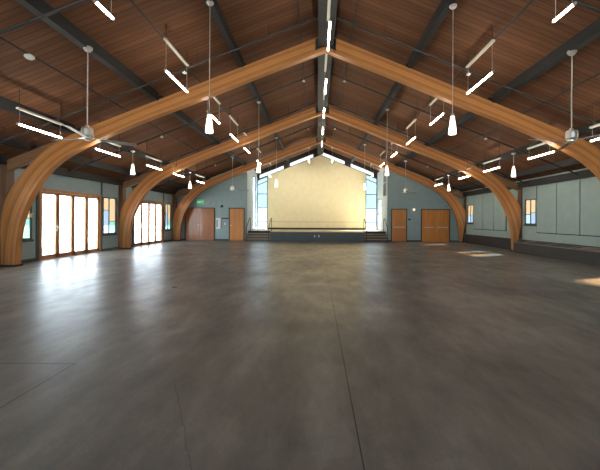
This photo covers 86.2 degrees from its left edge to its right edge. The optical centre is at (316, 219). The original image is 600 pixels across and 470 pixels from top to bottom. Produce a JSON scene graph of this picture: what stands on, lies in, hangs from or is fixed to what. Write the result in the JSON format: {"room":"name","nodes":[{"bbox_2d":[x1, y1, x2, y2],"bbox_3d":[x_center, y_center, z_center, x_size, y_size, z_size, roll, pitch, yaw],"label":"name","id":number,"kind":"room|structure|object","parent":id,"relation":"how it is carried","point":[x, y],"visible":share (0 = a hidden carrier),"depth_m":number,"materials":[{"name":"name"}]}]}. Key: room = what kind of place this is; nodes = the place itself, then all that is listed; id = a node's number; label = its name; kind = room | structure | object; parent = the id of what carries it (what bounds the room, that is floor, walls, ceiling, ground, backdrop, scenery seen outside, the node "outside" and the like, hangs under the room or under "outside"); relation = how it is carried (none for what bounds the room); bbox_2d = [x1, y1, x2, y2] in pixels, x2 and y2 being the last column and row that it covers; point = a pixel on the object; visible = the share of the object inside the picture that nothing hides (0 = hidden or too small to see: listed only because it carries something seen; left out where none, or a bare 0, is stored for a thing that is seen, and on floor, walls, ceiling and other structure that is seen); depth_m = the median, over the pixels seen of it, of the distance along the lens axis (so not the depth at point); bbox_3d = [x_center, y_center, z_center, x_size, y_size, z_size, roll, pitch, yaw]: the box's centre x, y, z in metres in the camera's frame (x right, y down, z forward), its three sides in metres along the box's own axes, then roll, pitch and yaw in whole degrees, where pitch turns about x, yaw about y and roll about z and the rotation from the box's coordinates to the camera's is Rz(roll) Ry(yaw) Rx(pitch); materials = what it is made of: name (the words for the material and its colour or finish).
{"room":"community hall","nodes":[
{"label":"community hall","id":0,"kind":"room"},
{"bbox_2d":[14,168,172,259],"bbox_3d":[-9.224,-0.261,8.000,0.050,3.232,26.000,0,0,0],"label":"wall","id":1,"kind":"structure","parent":0,"point":[55,182],"depth_m":12.93,"materials":[{"name":"paint"}]},
{"bbox_2d":[22,206,33,241],"bbox_3d":[-9.179,-0.135,9.970,0.100,1.680,0.760,0,0,0],"label":"window","id":2,"kind":"structure","parent":1,"relation":"in","point":[27,235],"depth_m":10.21,"materials":[{"name":"white glass"}]},
{"bbox_2d":[39,188,100,260],"bbox_3d":[-9.219,0.155,12.090,0.164,2.400,3.020,0,0,0],"label":"door","id":3,"kind":"structure","parent":1,"relation":"in","point":[57,193],"depth_m":12.01,"materials":[{"name":"brown wood"}]},
{"bbox_2d":[0,155,177,194],"bbox_3d":[-9.090,-1.715,8.000,0.200,0.260,26.000,0,0,0],"label":"trim","id":4,"kind":"structure","parent":1,"relation":"attached to","point":[61,171],"depth_m":12.65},
{"bbox_2d":[21,239,172,262],"bbox_3d":[-9.198,1.305,14.600,0.020,0.100,12.800,0,0,0],"label":"baseboard","id":5,"kind":"structure","parent":1,"relation":"attached to","point":[112,248],"depth_m":13.77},
{"bbox_2d":[36,182,163,260],"bbox_3d":[-9.187,-0.120,9.238,0.025,2.950,19.895,0,0,0],"label":"trim","id":6,"kind":"structure","parent":1,"relation":"attached to","point":[38,194],"depth_m":10.57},
{"bbox_2d":[102,197,117,235],"bbox_3d":[-9.189,-0.135,14.200,0.080,1.680,0.980,0,0,0],"label":"window","id":7,"kind":"structure","parent":1,"relation":"in","point":[109,204],"depth_m":14.17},
{"bbox_2d":[134,200,162,246],"bbox_3d":[-9.219,0.155,17.560,0.164,2.400,3.080,0,0,0],"label":"door","id":8,"kind":"structure","parent":1,"relation":"in","point":[148,202],"depth_m":17.58,"materials":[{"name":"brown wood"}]},
{"bbox_2d":[165,204,171,230],"bbox_3d":[-9.189,-0.135,19.750,0.080,1.680,0.800,0,0,0],"label":"window","id":9,"kind":"structure","parent":1,"relation":"in","point":[167,206],"depth_m":19.73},
{"bbox_2d":[247,169,256,232],"bbox_3d":[-4.688,-1.125,22.875,0.150,5.014,3.450,0,0,0],"label":"wall","id":10,"kind":"structure","parent":0,"point":[251,173],"depth_m":22.49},
{"bbox_2d":[253,176,256,228],"bbox_3d":[-4.630,-1.243,23.750,0.035,3.850,1.200,0,0,0],"label":"window","id":11,"kind":"structure","parent":10,"relation":"in","point":[253,176],"depth_m":23.73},
{"bbox_2d":[0,240,599,469],"bbox_3d":[0.141,1.486,9.800,19.000,0.150,29.900,0,0,0],"label":"floor","id":12,"kind":"structure","parent":0,"point":[184,354],"depth_m":3.21,"materials":[{"name":"concrete"}]},
{"bbox_2d":[245,233,269,240],"bbox_3d":[-3.797,1.140,20.940,1.620,0.495,0.880,0,0,0],"label":"stairs","id":13,"kind":"structure","parent":12,"relation":"on","point":[250,236],"depth_m":20.81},
{"bbox_2d":[0,37,599,266],"bbox_3d":[0.164,-1.978,9.365,18.685,6.778,0.290,0,0,0],"label":"arch","id":14,"kind":"object","parent":12,"relation":"on","point":[17,198],"visible":0.92,"depth_m":9.25,"materials":[{"name":"brown wood"}]},
{"bbox_2d":[0,135,29,150],"bbox_3d":[-8.367,-2.100,2.125,0.150,0.240,14.250,0,0,0],"label":"beam","id":15,"kind":"structure","parent":14,"relation":"attached to","point":[12,143],"depth_m":8.83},
{"bbox_2d":[0,96,74,132],"bbox_3d":[-7.064,-2.612,2.125,0.150,0.240,14.250,0,0,0],"label":"beam","id":16,"kind":"structure","parent":14,"relation":"attached to","point":[8,105],"depth_m":7.83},
{"bbox_2d":[31,145,137,176],"bbox_3d":[-8.367,-2.100,12.125,0.150,0.240,5.350,0,0,0],"label":"beam","id":17,"kind":"structure","parent":14,"relation":"attached to","point":[76,159],"depth_m":12.20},
{"bbox_2d":[15,0,157,100],"bbox_3d":[-4.659,-3.558,2.125,0.150,0.240,14.250,0,0,0],"label":"beam","id":18,"kind":"structure","parent":14,"relation":"attached to","point":[57,21],"depth_m":6.34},
{"bbox_2d":[51,45,136,146],"bbox_3d":[-4.734,-2.537,6.350,1.535,1.876,1.543,0,0,0],"label":"ceiling fan","id":19,"kind":"object","parent":18,"relation":"hanging from","point":[87,133],"visible":0.99,"depth_m":6.44,"materials":[{"name":"silver metal"}]},
{"bbox_2d":[75,127,165,165],"bbox_3d":[-7.064,-2.612,12.125,0.150,0.240,5.350,0,0,0],"label":"beam","id":20,"kind":"structure","parent":14,"relation":"attached to","point":[137,153],"depth_m":12.26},
{"bbox_2d":[158,95,217,144],"bbox_3d":[-4.659,-3.558,12.125,0.150,0.240,5.350,0,0,0],"label":"beam","id":21,"kind":"structure","parent":14,"relation":"attached to","point":[179,114],"depth_m":11.95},
{"bbox_2d":[204,0,242,66],"bbox_3d":[-2.203,-4.523,2.125,0.150,0.240,14.250,0,0,0],"label":"beam","id":22,"kind":"structure","parent":14,"relation":"attached to","point":[215,11],"depth_m":7.53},
{"bbox_2d":[205,0,213,133],"bbox_3d":[-2.182,-3.088,6.500,0.156,2.654,0.156,0,0,0],"label":"pendant lamp","id":23,"kind":"object","parent":22,"relation":"hanging from","point":[209,127],"visible":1,"depth_m":6.48,"materials":[{"name":"silver metal"}]},
{"bbox_2d":[243,63,270,123],"bbox_3d":[-2.203,-4.523,12.125,0.150,0.240,5.350,0,0,0],"label":"beam","id":24,"kind":"structure","parent":14,"relation":"attached to","point":[251,85],"depth_m":11.93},
{"bbox_2d":[257,101,260,172],"bbox_3d":[-2.182,-3.088,12.000,0.156,2.654,0.156,0,0,0],"label":"pendant lamp","id":25,"kind":"object","parent":24,"relation":"hanging from","point":[258,102],"visible":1,"depth_m":11.96,"materials":[{"name":"silver metal"}]},
{"bbox_2d":[318,54,331,111],"bbox_3d":[0.252,-5.243,12.125,0.440,0.508,5.350,0,0,0],"label":"ridge beam","id":26,"kind":"structure","parent":14,"relation":"attached to","point":[322,103],"depth_m":11.40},
{"bbox_2d":[324,53,327,94],"bbox_3d":[0.278,-4.584,10.110,0.070,0.802,1.220,0,0,0],"label":"light","id":27,"kind":"object","parent":26,"relation":"hanging from","point":[325,67],"visible":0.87,"depth_m":10.03,"materials":[{"name":"beige"}]},
{"bbox_2d":[318,0,337,46],"bbox_3d":[0.252,-5.243,2.125,0.440,0.508,14.250,0,0,0],"label":"ridge beam","id":28,"kind":"structure","parent":14,"relation":"attached to","point":[323,24],"depth_m":8.10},
{"bbox_2d":[327,0,330,51],"bbox_3d":[0.278,-4.584,7.360,0.070,0.802,1.220,0,0,0],"label":"light","id":29,"kind":"object","parent":28,"relation":"hanging from","point":[329,1],"visible":1,"depth_m":7.45,"materials":[{"name":"beige"}]},
{"bbox_2d":[374,64,407,124],"bbox_3d":[2.697,-4.494,12.125,0.150,0.240,5.350,0,0,0],"label":"beam","id":30,"kind":"structure","parent":14,"relation":"attached to","point":[397,85],"depth_m":11.95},
{"bbox_2d":[408,0,455,67],"bbox_3d":[2.697,-4.494,2.125,0.150,0.240,14.250,0,0,0],"label":"beam","id":31,"kind":"structure","parent":14,"relation":"attached to","point":[443,8],"depth_m":7.46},
{"bbox_2d":[448,3,456,134],"bbox_3d":[2.758,-3.038,6.500,0.156,2.614,0.156,0,0,0],"label":"pendant lamp","id":32,"kind":"object","parent":31,"relation":"hanging from","point":[452,126],"visible":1,"depth_m":6.47,"materials":[{"name":"silver metal"}]},
{"bbox_2d":[427,97,491,146],"bbox_3d":[5.141,-3.499,12.125,0.150,0.240,5.350,0,0,0],"label":"beam","id":33,"kind":"structure","parent":14,"relation":"attached to","point":[468,116],"depth_m":11.62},
{"bbox_2d":[478,131,565,167],"bbox_3d":[7.535,-2.525,12.125,0.150,0.240,5.350,0,0,0],"label":"beam","id":34,"kind":"structure","parent":14,"relation":"attached to","point":[507,155],"depth_m":12.15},
{"bbox_2d":[511,153,515,176],"bbox_3d":[7.372,-2.047,12.000,0.156,0.886,0.156,0,0,0],"label":"pendant lamp","id":35,"kind":"object","parent":34,"relation":"hanging from","point":[513,174],"visible":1,"depth_m":11.96,"materials":[{"name":"silver metal"}]},
{"bbox_2d":[492,18,599,102],"bbox_3d":[5.141,-3.499,2.125,0.150,0.240,14.250,0,0,0],"label":"beam","id":36,"kind":"structure","parent":14,"relation":"attached to","point":[591,32],"depth_m":6.91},
{"bbox_2d":[528,50,599,149],"bbox_3d":[4.960,-2.470,6.481,1.448,1.860,1.580,0,0,0],"label":"ceiling fan","id":37,"kind":"object","parent":36,"relation":"hanging from","point":[571,135],"visible":1,"depth_m":6.42,"materials":[{"name":"silver metal"}]},
{"bbox_2d":[575,119,599,135],"bbox_3d":[7.535,-2.525,2.125,0.150,0.240,14.250,0,0,0],"label":"beam","id":38,"kind":"structure","parent":14,"relation":"attached to","point":[584,129],"depth_m":8.86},
{"bbox_2d":[248,229,385,241],"bbox_3d":[-0.006,1.090,22.435,9.220,0.640,4.310,0,0,0],"label":"stage","id":39,"kind":"object","parent":12,"relation":"on","point":[276,235],"visible":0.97,"depth_m":20.30,"materials":[{"name":"black paint"}]},
{"bbox_2d":[173,137,465,242],"bbox_3d":[0.164,-1.978,20.465,18.685,6.778,0.290,0,0,0],"label":"arch","id":40,"kind":"object","parent":12,"relation":"on","point":[179,211],"visible":0.94,"depth_m":20.35,"materials":[{"name":"brown wood"}]},
{"bbox_2d":[166,162,206,179],"bbox_3d":[-7.064,-2.612,17.675,0.150,0.240,5.350,0,0,0],"label":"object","id":41,"kind":"structure","parent":40,"relation":"attached to","point":[186,171],"depth_m":18.02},
{"bbox_2d":[268,121,283,149],"bbox_3d":[-2.203,-4.523,17.675,0.150,0.240,5.350,0,0,0],"label":"beam","id":42,"kind":"structure","parent":40,"relation":"attached to","point":[279,142],"depth_m":18.22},
{"bbox_2d":[275,137,277,186],"bbox_3d":[-2.182,-3.088,17.200,0.156,2.654,0.156,0,0,0],"label":"pendant lamp","id":43,"kind":"object","parent":42,"relation":"hanging from","point":[276,184],"visible":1,"depth_m":17.19,"materials":[{"name":"silver metal"}]},
{"bbox_2d":[317,143,323,154],"bbox_3d":[0.252,-5.243,22.560,0.440,0.508,4.020,0,0,0],"label":"ridge beam","id":44,"kind":"structure","parent":40,"relation":"attached to","point":[320,149],"depth_m":22.77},
{"bbox_2d":[358,122,373,150],"bbox_3d":[2.697,-4.494,17.675,0.150,0.240,5.350,0,0,0],"label":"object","id":45,"kind":"structure","parent":40,"relation":"attached to","point":[367,135],"depth_m":18.05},
{"bbox_2d":[434,163,477,181],"bbox_3d":[7.535,-2.525,17.675,0.150,0.240,5.350,0,0,0],"label":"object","id":46,"kind":"structure","parent":40,"relation":"attached to","point":[455,173],"depth_m":17.89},
{"bbox_2d":[118,106,521,250],"bbox_3d":[0.164,-1.978,14.915,18.685,6.778,0.290,0,0,0],"label":"arch","id":47,"kind":"object","parent":12,"relation":"on","point":[128,207],"visible":0.92,"depth_m":14.80,"materials":[{"name":"brown wood"}]},
{"bbox_2d":[218,142,244,165],"bbox_3d":[-4.659,-3.558,17.675,0.150,0.240,5.350,0,0,0],"label":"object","id":48,"kind":"structure","parent":47,"relation":"attached to","point":[230,153],"depth_m":18.22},
{"bbox_2d":[225,156,248,190],"bbox_3d":[-4.535,-2.515,17.380,1.552,1.876,1.524,0,0,0],"label":"ceiling fan","id":49,"kind":"object","parent":48,"relation":"hanging from","point":[232,186],"visible":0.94,"depth_m":17.49,"materials":[{"name":"silver metal"}]},
{"bbox_2d":[317,115,326,140],"bbox_3d":[0.252,-5.243,17.675,0.440,0.508,5.350,0,0,0],"label":"ridge beam","id":50,"kind":"structure","parent":47,"relation":"attached to","point":[321,122],"depth_m":17.33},
{"bbox_2d":[397,143,426,165],"bbox_3d":[5.141,-3.499,17.675,0.150,0.240,5.350,0,0,0],"label":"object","id":51,"kind":"structure","parent":47,"relation":"attached to","point":[412,154],"depth_m":17.99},
{"bbox_2d":[397,160,417,192],"bbox_3d":[5.142,-2.457,18.239,1.576,1.876,1.471,0,0,0],"label":"ceiling fan","id":52,"kind":"object","parent":51,"relation":"hanging from","point":[405,189],"visible":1,"depth_m":18.39,"materials":[{"name":"silver metal"}]},
{"bbox_2d":[364,234,388,241],"bbox_3d":[3.833,1.185,20.940,1.520,0.495,0.880,0,0,0],"label":"stairs","id":53,"kind":"structure","parent":12,"relation":"on","point":[370,237],"depth_m":20.81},
{"bbox_2d":[0,0,599,191],"bbox_3d":[0.072,-3.706,9.950,19.500,4.168,30.500,0,0,0],"label":"ceiling","id":54,"kind":"structure","parent":0,"point":[531,36],"depth_m":8.40,"materials":[{"name":"wood"}]},
{"bbox_2d":[16,84,62,138],"bbox_3d":[-6.465,-2.496,7.510,0.070,0.905,1.220,0,0,0],"label":"light","id":55,"kind":"object","parent":54,"relation":"hanging from","point":[19,108],"visible":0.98,"depth_m":7.36,"materials":[{"name":"beige"}]},
{"bbox_2d":[0,0,88,34],"bbox_3d":[-4.385,-3.426,5.300,8.769,3.548,0.052,0,0,0],"label":"pipe","id":56,"kind":"object","parent":54,"relation":"attached to","point":[78,2],"visible":1,"depth_m":5.28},
{"bbox_2d":[92,0,114,20],"bbox_3d":[-3.258,-3.697,4.905,0.070,1.025,0.450,0,0,0],"label":"light","id":57,"kind":"object","parent":54,"relation":"hanging from","point":[94,1],"visible":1,"depth_m":4.91,"materials":[{"name":"beige"}]},
{"bbox_2d":[94,120,120,156],"bbox_3d":[-6.465,-2.496,9.910,0.070,0.905,1.220,0,0,0],"label":"light","id":58,"kind":"object","parent":54,"relation":"hanging from","point":[119,145],"visible":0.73,"depth_m":10.11,"materials":[{"name":"beige"}]},
{"bbox_2d":[0,37,229,169],"bbox_3d":[-5.481,-3.197,8.000,0.170,0.275,25.800,0,0,0],"label":"conduit","id":59,"kind":"object","parent":54,"relation":"attached to","point":[26,55],"visible":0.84,"depth_m":6.90,"materials":[{"name":"black plastic"}]},
{"bbox_2d":[145,155,161,169],"bbox_3d":[-6.465,-2.496,12.710,0.070,0.905,1.220,0,0,0],"label":"light","id":60,"kind":"object","parent":54,"relation":"hanging from","point":[145,155],"visible":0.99,"depth_m":12.57,"materials":[{"name":"beige"}]},
{"bbox_2d":[0,17,316,142],"bbox_3d":[-4.385,-3.426,8.160,8.769,3.548,0.110,0,0,0],"label":"pipe","id":61,"kind":"object","parent":54,"relation":"attached to","point":[314,18],"visible":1,"depth_m":8.14,"materials":[{"name":"black metal"}]},
{"bbox_2d":[138,173,186,187],"bbox_3d":[-8.367,-2.100,17.675,0.150,0.240,5.350,0,0,0],"label":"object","id":62,"kind":"structure","parent":54,"relation":"attached to","point":[173,183],"depth_m":18.49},
{"bbox_2d":[163,37,188,92],"bbox_3d":[-3.258,-3.697,7.460,0.070,1.025,1.220,0,0,0],"label":"light","id":63,"kind":"object","parent":54,"relation":"hanging from","point":[166,40],"visible":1,"depth_m":7.34,"materials":[{"name":"beige"}]},
{"bbox_2d":[68,73,316,171],"bbox_3d":[-4.385,-3.426,11.300,8.769,3.548,0.110,0,0,0],"label":"pipe","id":64,"kind":"object","parent":54,"relation":"attached to","point":[302,80],"visible":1,"depth_m":11.28,"materials":[{"name":"black metal"}]},
{"bbox_2d":[129,0,263,156],"bbox_3d":[-3.376,-4.032,8.000,0.140,0.260,25.800,0,0,0],"label":"conduit","id":65,"kind":"object","parent":54,"relation":"attached to","point":[131,1],"visible":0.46,"depth_m":6.93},
{"bbox_2d":[206,95,220,123],"bbox_3d":[-3.258,-3.697,10.110,0.070,1.025,1.220,0,0,0],"label":"light","id":66,"kind":"object","parent":54,"relation":"hanging from","point":[215,98],"visible":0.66,"depth_m":10.37,"materials":[{"name":"beige"}]},
{"bbox_2d":[118,102,316,181],"bbox_3d":[-4.385,-3.426,14.120,8.769,3.548,0.052,0,0,0],"label":"pipe","id":67,"kind":"object","parent":54,"relation":"attached to","point":[316,102],"visible":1,"depth_m":14.10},
{"bbox_2d":[229,115,238,141],"bbox_3d":[-3.258,-3.697,12.560,0.070,1.025,1.220,0,0,0],"label":"light","id":68,"kind":"object","parent":54,"relation":"hanging from","point":[230,116],"visible":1,"depth_m":12.85,"materials":[{"name":"beige"}]},
{"bbox_2d":[154,124,316,187],"bbox_3d":[-4.385,-3.426,17.250,8.769,3.548,0.110,0,0,0],"label":"pipe","id":69,"kind":"object","parent":54,"relation":"attached to","point":[315,124],"visible":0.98,"depth_m":17.23,"materials":[{"name":"black metal"}]},
{"bbox_2d":[297,0,309,137],"bbox_3d":[-0.449,-5.208,8.000,0.040,0.210,25.800,0,0,0],"label":"conduit","id":70,"kind":"object","parent":54,"relation":"attached to","point":[297,0],"visible":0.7,"depth_m":9.20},
{"bbox_2d":[332,0,358,137],"bbox_3d":[0.951,-5.199,8.000,0.040,0.210,25.800,0,0,0],"label":"conduit","id":71,"kind":"object","parent":54,"relation":"attached to","point":[357,0],"visible":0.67,"depth_m":10.42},
{"bbox_2d":[326,124,487,189],"bbox_3d":[4.865,-3.371,17.250,8.769,3.548,0.110,0,0,0],"label":"pipe","id":72,"kind":"object","parent":54,"relation":"attached to","point":[326,124],"visible":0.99,"depth_m":17.23,"materials":[{"name":"black metal"}]},
{"bbox_2d":[406,112,416,144],"bbox_3d":[3.782,-3.647,12.860,0.070,1.009,1.220,0,0,0],"label":"light","id":73,"kind":"object","parent":54,"relation":"hanging from","point":[415,119],"visible":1,"depth_m":12.70,"materials":[{"name":"beige"}]},
{"bbox_2d":[328,102,525,183],"bbox_3d":[4.865,-3.371,14.120,8.769,3.548,0.052,0,0,0],"label":"pipe","id":74,"kind":"object","parent":54,"relation":"attached to","point":[328,102],"visible":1,"depth_m":14.10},
{"bbox_2d":[429,96,444,125],"bbox_3d":[3.782,-3.647,10.110,0.070,1.009,1.220,0,0,0],"label":"light","id":75,"kind":"object","parent":54,"relation":"hanging from","point":[435,99],"visible":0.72,"depth_m":10.38,"materials":[{"name":"beige"}]},
{"bbox_2d":[331,73,578,174],"bbox_3d":[4.865,-3.371,11.300,8.769,3.548,0.110,0,0,0],"label":"pipe","id":76,"kind":"object","parent":54,"relation":"attached to","point":[344,79],"visible":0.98,"depth_m":11.28,"materials":[{"name":"black metal"}]},
{"bbox_2d":[378,0,533,157],"bbox_3d":[3.864,-3.989,8.000,0.140,0.260,25.800,0,0,0],"label":"conduit","id":77,"kind":"object","parent":54,"relation":"attached to","point":[531,1],"visible":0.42,"depth_m":6.60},
{"bbox_2d":[336,17,598,123],"bbox_3d":[4.865,-3.371,8.160,8.769,3.548,0.110,0,0,0],"label":"pipe","id":78,"kind":"object","parent":54,"relation":"attached to","point":[469,73],"visible":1,"depth_m":8.14,"materials":[{"name":"black metal"}]},
{"bbox_2d":[466,27,494,94],"bbox_3d":[3.782,-3.647,7.460,0.070,1.009,1.220,0,0,0],"label":"light","id":79,"kind":"object","parent":54,"relation":"hanging from","point":[492,41],"visible":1,"depth_m":7.31,"materials":[{"name":"beige"}]},
{"bbox_2d":[455,175,505,189],"bbox_3d":[8.832,-1.997,17.675,0.150,0.240,5.350,0,0,0],"label":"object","id":80,"kind":"structure","parent":54,"relation":"attached to","point":[467,185],"depth_m":18.43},
{"bbox_2d":[483,144,500,171],"bbox_3d":[6.935,-2.416,12.710,0.070,0.905,1.220,0,0,0],"label":"light","id":81,"kind":"object","parent":54,"relation":"hanging from","point":[499,158],"visible":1,"depth_m":12.34,"materials":[{"name":"beige"}]},
{"bbox_2d":[410,73,599,171],"bbox_3d":[5.959,-3.129,8.000,0.170,0.275,25.800,0,0,0],"label":"conduit","id":82,"kind":"object","parent":54,"relation":"attached to","point":[598,73],"visible":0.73,"depth_m":8.62,"materials":[{"name":"black metal"}]},
{"bbox_2d":[527,142,555,159],"bbox_3d":[6.935,-2.416,9.910,0.070,0.905,1.220,0,0,0],"label":"light","id":83,"kind":"object","parent":54,"relation":"hanging from","point":[543,143],"visible":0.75,"depth_m":9.97,"materials":[{"name":"beige"}]},
{"bbox_2d":[506,158,581,178],"bbox_3d":[8.832,-1.997,12.125,0.150,0.240,5.350,0,0,0],"label":"beam","id":84,"kind":"structure","parent":54,"relation":"attached to","point":[568,162],"depth_m":12.26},
{"bbox_2d":[551,0,576,23],"bbox_3d":[3.782,-3.647,4.905,0.070,1.009,0.450,0,0,0],"label":"light","id":85,"kind":"object","parent":54,"relation":"hanging from","point":[575,2],"visible":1,"depth_m":4.93,"materials":[{"name":"beige"}]},
{"bbox_2d":[567,0,599,13],"bbox_3d":[4.865,-3.371,5.300,8.769,3.548,0.052,0,0,0],"label":"pipe","id":86,"kind":"object","parent":54,"relation":"attached to","point":[579,3],"visible":1,"depth_m":5.28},
{"bbox_2d":[257,148,378,227],"bbox_3d":[0.013,-2.090,24.665,9.540,7.000,0.170,0,0,0],"label":"wall","id":87,"kind":"structure","parent":0,"point":[320,191],"depth_m":24.60,"materials":[{"name":"paint"}]},
{"bbox_2d":[257,176,267,228],"bbox_3d":[-4.204,-0.991,24.660,0.820,4.752,0.120,0,0,0],"label":"window","id":88,"kind":"structure","parent":87,"relation":"in","point":[262,184],"depth_m":24.65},
{"bbox_2d":[260,166,283,177],"bbox_3d":[-3.478,-3.658,24.650,1.840,1.006,0.100,0,0,0],"label":"linear light fixture","id":89,"kind":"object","parent":87,"relation":"in","point":[281,167],"depth_m":24.65,"materials":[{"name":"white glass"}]},
{"bbox_2d":[290,154,312,165],"bbox_3d":[-1.178,-4.562,24.650,1.790,0.986,0.100,0,0,0],"label":"linear light fixture","id":90,"kind":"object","parent":87,"relation":"in","point":[309,156],"depth_m":24.65,"materials":[{"name":"white glass"}]},
{"bbox_2d":[269,228,364,229],"bbox_3d":[-0.044,0.700,24.585,7.480,0.140,0.030,0,0,0],"label":"baseboard","id":91,"kind":"structure","parent":87,"relation":"attached to","point":[269,228],"depth_m":24.57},
{"bbox_2d":[322,153,344,164],"bbox_3d":[1.203,-4.736,24.650,1.850,1.010,0.100,0,0,0],"label":"linear light fixture","id":92,"kind":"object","parent":87,"relation":"in","point":[324,154],"depth_m":24.65,"materials":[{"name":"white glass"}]},
{"bbox_2d":[351,164,373,175],"bbox_3d":[3.473,-3.812,24.650,1.780,0.982,0.100,0,0,0],"label":"linear light fixture","id":93,"kind":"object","parent":87,"relation":"in","point":[352,165],"depth_m":24.65,"materials":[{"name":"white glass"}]},
{"bbox_2d":[365,174,376,229],"bbox_3d":[4.176,-1.045,24.660,0.900,4.960,0.120,0,0,0],"label":"window","id":94,"kind":"structure","parent":87,"relation":"in","point":[371,183],"depth_m":24.65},
{"bbox_2d":[177,162,461,241],"bbox_3d":[0.157,-1.209,21.075,19.000,5.240,0.150,0,0,0],"label":"wall","id":95,"kind":"structure","parent":0,"point":[426,198],"depth_m":21.00,"materials":[{"name":"paint"}]},
{"bbox_2d":[185,208,214,240],"bbox_3d":[-7.682,0.289,20.940,1.960,2.150,0.120,0,0,0],"label":"door","id":96,"kind":"structure","parent":95,"relation":"in","point":[199,222],"depth_m":20.97,"materials":[{"name":"brown wood"}]},
{"bbox_2d":[216,218,220,228],"bbox_3d":[-6.462,0.251,20.949,0.320,0.720,0.110,0,0,0],"label":"notice board","id":97,"kind":"object","parent":95,"relation":"attached to","point":[218,220],"visible":1,"depth_m":20.91,"materials":[{"name":"paper"}]},
{"bbox_2d":[229,208,244,240],"bbox_3d":[-5.262,0.303,20.940,1.020,2.150,0.120,0,0,0],"label":"door","id":98,"kind":"structure","parent":95,"relation":"in","point":[236,215],"depth_m":20.97,"materials":[{"name":"brown wood"}]},
{"bbox_2d":[181,239,458,241],"bbox_3d":[0.142,1.361,20.990,18.700,0.100,0.020,0,0,0],"label":"baseboard","id":99,"kind":"structure","parent":95,"relation":"attached to","point":[181,239],"depth_m":20.98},
{"bbox_2d":[391,209,406,241],"bbox_3d":[5.378,0.367,20.950,1.040,2.150,0.100,0,0,0],"label":"door","id":100,"kind":"structure","parent":95,"relation":"in","point":[398,216],"depth_m":20.97,"materials":[{"name":"brown wood"}]},
{"bbox_2d":[421,209,449,241],"bbox_3d":[7.768,0.382,20.950,1.900,2.150,0.100,0,0,0],"label":"door","id":101,"kind":"structure","parent":95,"relation":"in","point":[435,223],"depth_m":20.97,"materials":[{"name":"brown wood"}]},
{"bbox_2d":[377,168,386,233],"bbox_3d":[4.702,-1.069,22.875,0.150,5.014,3.450,0,0,0],"label":"wall","id":102,"kind":"structure","parent":0,"point":[380,173],"depth_m":22.93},
{"bbox_2d":[383,169,386,196],"bbox_3d":[4.620,-2.512,21.780,0.030,1.900,1.000,0,0,0],"label":"louvres","id":103,"kind":"object","parent":102,"relation":"attached to","point":[384,178],"visible":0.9,"depth_m":21.86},
{"bbox_2d":[462,168,599,246],"bbox_3d":[9.526,-0.177,8.000,0.050,3.288,26.000,0,0,0],"label":"wall","id":104,"kind":"structure","parent":0,"point":[528,232],"depth_m":14.17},
{"bbox_2d":[467,205,472,223],"bbox_3d":[9.492,-0.313,19.810,0.080,1.200,0.800,0,0,0],"label":"window","id":105,"kind":"structure","parent":104,"relation":"in","point":[469,207],"depth_m":19.81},
{"bbox_2d":[473,195,482,228],"bbox_3d":[9.485,-0.433,18.850,0.035,1.960,1.052,0,0,0],"label":"wall panel","id":106,"kind":"object","parent":104,"relation":"attached to","point":[477,200],"visible":1,"depth_m":18.77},
{"bbox_2d":[483,193,493,229],"bbox_3d":[9.485,-0.433,17.740,0.035,1.960,1.072,0,0,0],"label":"wall panel","id":107,"kind":"object","parent":104,"relation":"attached to","point":[488,199],"visible":1,"depth_m":17.66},
{"bbox_2d":[462,234,524,249],"bbox_3d":[9.448,1.192,8.000,0.090,0.550,26.000,0,0,0],"label":"baseboard","id":108,"kind":"structure","parent":104,"relation":"attached to","point":[498,242],"depth_m":17.45,"materials":[{"name":"metal"}]},
{"bbox_2d":[494,195,505,229],"bbox_3d":[9.485,-0.433,16.615,0.035,1.960,1.082,0,0,0],"label":"wall panel","id":109,"kind":"object","parent":104,"relation":"attached to","point":[499,214],"visible":0.6,"depth_m":16.68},
{"bbox_2d":[463,169,594,195],"bbox_3d":[9.410,-1.604,8.000,0.200,0.260,26.000,0,0,0],"label":"trim","id":110,"kind":"structure","parent":104,"relation":"attached to","point":[587,173],"depth_m":12.92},
{"bbox_2d":[523,199,536,225],"bbox_3d":[9.492,-0.313,14.240,0.080,1.200,0.820,0,0,0],"label":"window","id":111,"kind":"structure","parent":104,"relation":"in","point":[530,204],"depth_m":14.23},
{"bbox_2d":[478,180,599,236],"bbox_3d":[9.499,-0.425,14.468,0.008,2.015,9.944,0,0,0],"label":"trim","id":112,"kind":"structure","parent":104,"relation":"attached to","point":[580,180],"depth_m":12.71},
{"bbox_2d":[537,184,556,232],"bbox_3d":[9.485,-0.433,13.230,0.035,1.960,1.092,0,0,0],"label":"wall panel","id":113,"kind":"object","parent":104,"relation":"attached to","point":[546,195],"visible":1,"depth_m":13.15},
{"bbox_2d":[513,240,599,265],"bbox_3d":[9.170,1.190,11.985,0.640,0.550,4.930,0,0,0],"label":"heater casing","id":114,"kind":"object","parent":104,"relation":"attached to","point":[590,255],"visible":0.99,"depth_m":11.73,"materials":[{"name":"metal"}]},
{"bbox_2d":[576,247,599,250],"bbox_3d":[9.146,0.973,10.314,0.410,0.073,1.468,0,0,0],"label":"grille","id":115,"kind":"object","parent":114,"relation":"attached to","point":[583,248],"depth_m":10.69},
{"bbox_2d":[557,180,579,234],"bbox_3d":[9.485,-0.433,12.095,0.035,1.960,1.082,0,0,0],"label":"wall panel","id":116,"kind":"object","parent":104,"relation":"attached to","point":[568,193],"visible":1,"depth_m":12.04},
{"bbox_2d":[580,178,599,235],"bbox_3d":[9.485,-0.433,10.975,0.035,1.960,1.062,0,0,0],"label":"wall panel","id":117,"kind":"object","parent":104,"relation":"attached to","point":[589,188],"visible":1,"depth_m":11.08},
{"label":"outside","id":118,"kind":"structure","parent":0,"visible":0},
{"bbox_2d":[42,225,380,254],"bbox_3d":[-0.010,1.665,15.000,120.000,0.190,110.000,0,0,0],"label":"ground","id":119,"kind":"structure","parent":118,"point":[47,230],"depth_m":27.13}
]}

